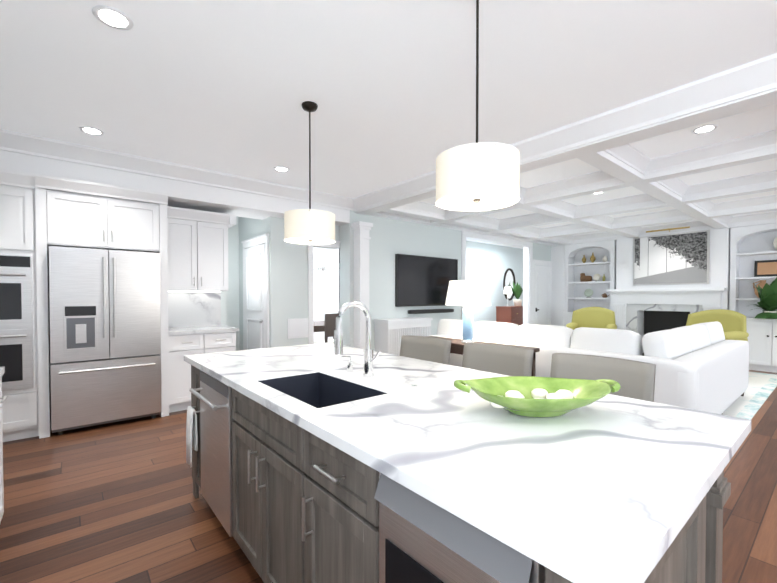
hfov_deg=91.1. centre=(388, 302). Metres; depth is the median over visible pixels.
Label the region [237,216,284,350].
wall
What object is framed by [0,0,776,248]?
ceiling
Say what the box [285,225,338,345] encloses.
wall
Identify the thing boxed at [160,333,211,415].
base cabinet
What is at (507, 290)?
lamp
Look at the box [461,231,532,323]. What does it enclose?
door frame
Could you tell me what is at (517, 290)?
plant
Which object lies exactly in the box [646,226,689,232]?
picture light
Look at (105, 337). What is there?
fridge
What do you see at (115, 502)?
floor
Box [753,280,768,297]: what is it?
jug
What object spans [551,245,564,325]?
trim
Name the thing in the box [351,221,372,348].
column
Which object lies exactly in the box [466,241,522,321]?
wall
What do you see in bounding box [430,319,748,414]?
sofa
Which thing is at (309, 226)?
pendant light
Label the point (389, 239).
wall
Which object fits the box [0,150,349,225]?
soffit
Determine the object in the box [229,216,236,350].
wall
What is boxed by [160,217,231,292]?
upper cabinet
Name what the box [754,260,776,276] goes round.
picture
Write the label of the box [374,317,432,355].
base cabinet
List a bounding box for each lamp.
[445,280,490,342]
[503,287,511,305]
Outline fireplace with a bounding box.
[607,228,729,355]
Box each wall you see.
[221,228,228,325]
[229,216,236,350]
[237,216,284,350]
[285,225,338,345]
[313,247,338,340]
[339,210,550,350]
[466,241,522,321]
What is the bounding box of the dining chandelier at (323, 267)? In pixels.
[313,248,338,274]
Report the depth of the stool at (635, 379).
1.91 m
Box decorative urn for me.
[590,253,595,261]
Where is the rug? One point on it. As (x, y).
(757, 393)
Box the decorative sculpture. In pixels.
[580,273,591,281]
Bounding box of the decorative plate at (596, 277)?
[593,274,600,280]
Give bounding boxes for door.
[241,233,269,349]
[532,259,551,324]
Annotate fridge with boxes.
[49,246,161,434]
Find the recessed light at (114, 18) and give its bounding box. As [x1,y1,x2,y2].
[92,5,133,29]
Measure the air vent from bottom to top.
0.590 m
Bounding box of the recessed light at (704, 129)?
[692,124,717,133]
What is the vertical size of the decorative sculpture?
0.214 m
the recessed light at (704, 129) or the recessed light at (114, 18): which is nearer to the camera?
the recessed light at (114, 18)
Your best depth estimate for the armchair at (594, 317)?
8.18 m
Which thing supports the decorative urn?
on the built-in bookshelf at (575, 288)
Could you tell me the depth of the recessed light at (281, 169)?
4.30 m
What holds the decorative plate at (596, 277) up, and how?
on the built-in bookshelf at (575, 288)
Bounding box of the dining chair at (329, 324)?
[314,313,338,343]
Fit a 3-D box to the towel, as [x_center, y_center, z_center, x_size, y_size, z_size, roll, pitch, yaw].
[-1.223,0.826,2.364,0.048,0.343,0.124,-1,1,-40]
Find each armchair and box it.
[566,307,616,329]
[686,309,748,340]
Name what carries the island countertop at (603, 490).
on the kitchen island
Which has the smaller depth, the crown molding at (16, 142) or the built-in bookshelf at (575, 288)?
the crown molding at (16, 142)
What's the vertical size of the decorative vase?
0.300 m
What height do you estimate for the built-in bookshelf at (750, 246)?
2.556 m
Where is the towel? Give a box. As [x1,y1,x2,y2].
[186,406,197,466]
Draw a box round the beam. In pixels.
[353,53,776,245]
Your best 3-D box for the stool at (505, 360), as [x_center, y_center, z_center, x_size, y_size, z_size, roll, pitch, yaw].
[0.548,0.775,2.302,0.522,0.992,0.478,-1,1,-40]
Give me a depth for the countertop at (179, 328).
4.54 m
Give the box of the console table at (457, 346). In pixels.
[428,336,539,376]
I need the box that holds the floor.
[0,370,776,582]
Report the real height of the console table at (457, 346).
0.755 m
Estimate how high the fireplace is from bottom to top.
2.556 m
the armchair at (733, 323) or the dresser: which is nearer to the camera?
the armchair at (733, 323)
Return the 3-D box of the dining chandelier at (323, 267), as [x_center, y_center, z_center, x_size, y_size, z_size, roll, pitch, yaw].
[-1.324,-1.063,7.702,0.640,1.000,0.624,-1,1,-40]
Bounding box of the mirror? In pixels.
[503,268,515,300]
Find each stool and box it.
[400,335,450,364]
[462,342,533,375]
[550,353,655,401]
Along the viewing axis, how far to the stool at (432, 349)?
2.91 m
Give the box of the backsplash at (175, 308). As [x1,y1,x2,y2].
[160,293,219,328]
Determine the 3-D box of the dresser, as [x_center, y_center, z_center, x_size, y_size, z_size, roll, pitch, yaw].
[3.367,0.620,10.216,0.990,1.030,0.477,-1,1,-40]
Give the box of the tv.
[395,254,457,306]
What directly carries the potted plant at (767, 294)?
on the built-in bookshelf at (750, 246)
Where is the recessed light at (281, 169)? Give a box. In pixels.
[274,166,289,171]
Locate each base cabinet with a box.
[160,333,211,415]
[212,333,235,352]
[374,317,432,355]
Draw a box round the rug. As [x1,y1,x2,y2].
[723,372,776,419]
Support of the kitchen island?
on the floor
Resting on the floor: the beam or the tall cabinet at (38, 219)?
the tall cabinet at (38, 219)
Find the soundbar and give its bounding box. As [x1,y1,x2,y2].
[408,309,453,313]
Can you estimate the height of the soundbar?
0.070 m
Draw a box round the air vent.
[288,318,307,338]
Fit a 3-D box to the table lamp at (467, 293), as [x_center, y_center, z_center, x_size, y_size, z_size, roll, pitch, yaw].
[0.942,0.110,4.533,0.530,0.730,0.530,-1,1,-40]
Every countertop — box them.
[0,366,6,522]
[161,325,238,336]
[184,343,751,582]
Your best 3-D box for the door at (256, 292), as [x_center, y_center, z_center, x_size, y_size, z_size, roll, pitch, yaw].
[-2.006,0.127,5.656,0.088,2.170,1.000,-1,1,-40]
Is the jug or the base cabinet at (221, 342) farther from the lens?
the jug
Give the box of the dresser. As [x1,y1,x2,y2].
[496,306,522,324]
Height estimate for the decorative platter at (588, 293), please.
0.214 m
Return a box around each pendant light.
[284,101,334,244]
[436,0,519,210]
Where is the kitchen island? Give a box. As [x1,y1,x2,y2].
[185,361,730,582]
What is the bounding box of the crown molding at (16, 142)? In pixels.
[0,129,354,210]
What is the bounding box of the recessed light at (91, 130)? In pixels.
[79,126,104,135]
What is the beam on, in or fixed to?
attached to the ceiling
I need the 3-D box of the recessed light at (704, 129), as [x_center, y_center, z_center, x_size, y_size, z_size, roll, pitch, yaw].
[2.712,-1.484,3.273,0.176,0.006,0.176,-1,1,-40]
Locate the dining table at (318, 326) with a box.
[314,321,333,338]
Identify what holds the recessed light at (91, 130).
in the ceiling
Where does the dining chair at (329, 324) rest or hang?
on the floor
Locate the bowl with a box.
[454,376,620,417]
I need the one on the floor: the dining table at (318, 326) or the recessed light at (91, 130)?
the dining table at (318, 326)
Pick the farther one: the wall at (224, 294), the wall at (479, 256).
the wall at (479, 256)
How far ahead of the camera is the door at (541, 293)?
9.28 m
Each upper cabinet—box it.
[44,185,159,252]
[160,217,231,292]
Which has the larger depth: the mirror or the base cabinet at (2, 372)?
the mirror
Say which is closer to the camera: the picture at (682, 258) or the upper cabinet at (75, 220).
the upper cabinet at (75, 220)
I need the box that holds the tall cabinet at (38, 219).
[0,181,50,441]
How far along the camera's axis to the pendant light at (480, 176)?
1.62 m
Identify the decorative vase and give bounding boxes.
[773,237,776,249]
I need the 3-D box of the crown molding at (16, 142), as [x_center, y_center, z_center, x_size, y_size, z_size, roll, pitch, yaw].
[-2.069,-1.432,4.403,4.160,0.150,0.105,-1,1,-40]
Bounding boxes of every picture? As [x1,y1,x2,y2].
[633,230,709,284]
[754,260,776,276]
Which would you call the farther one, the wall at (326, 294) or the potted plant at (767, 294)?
the wall at (326, 294)
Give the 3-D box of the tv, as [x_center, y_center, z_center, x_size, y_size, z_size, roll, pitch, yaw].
[0.713,-0.372,6.768,1.520,0.870,0.055,-1,1,-40]
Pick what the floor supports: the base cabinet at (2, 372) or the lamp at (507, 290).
the base cabinet at (2, 372)
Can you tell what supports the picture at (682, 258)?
attached to the fireplace
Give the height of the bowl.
0.107 m
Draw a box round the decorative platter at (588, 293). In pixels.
[584,289,592,297]
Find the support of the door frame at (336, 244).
attached to the wall at (288, 280)
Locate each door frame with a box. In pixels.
[308,240,339,343]
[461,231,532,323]
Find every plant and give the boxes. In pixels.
[511,282,522,305]
[751,277,776,318]

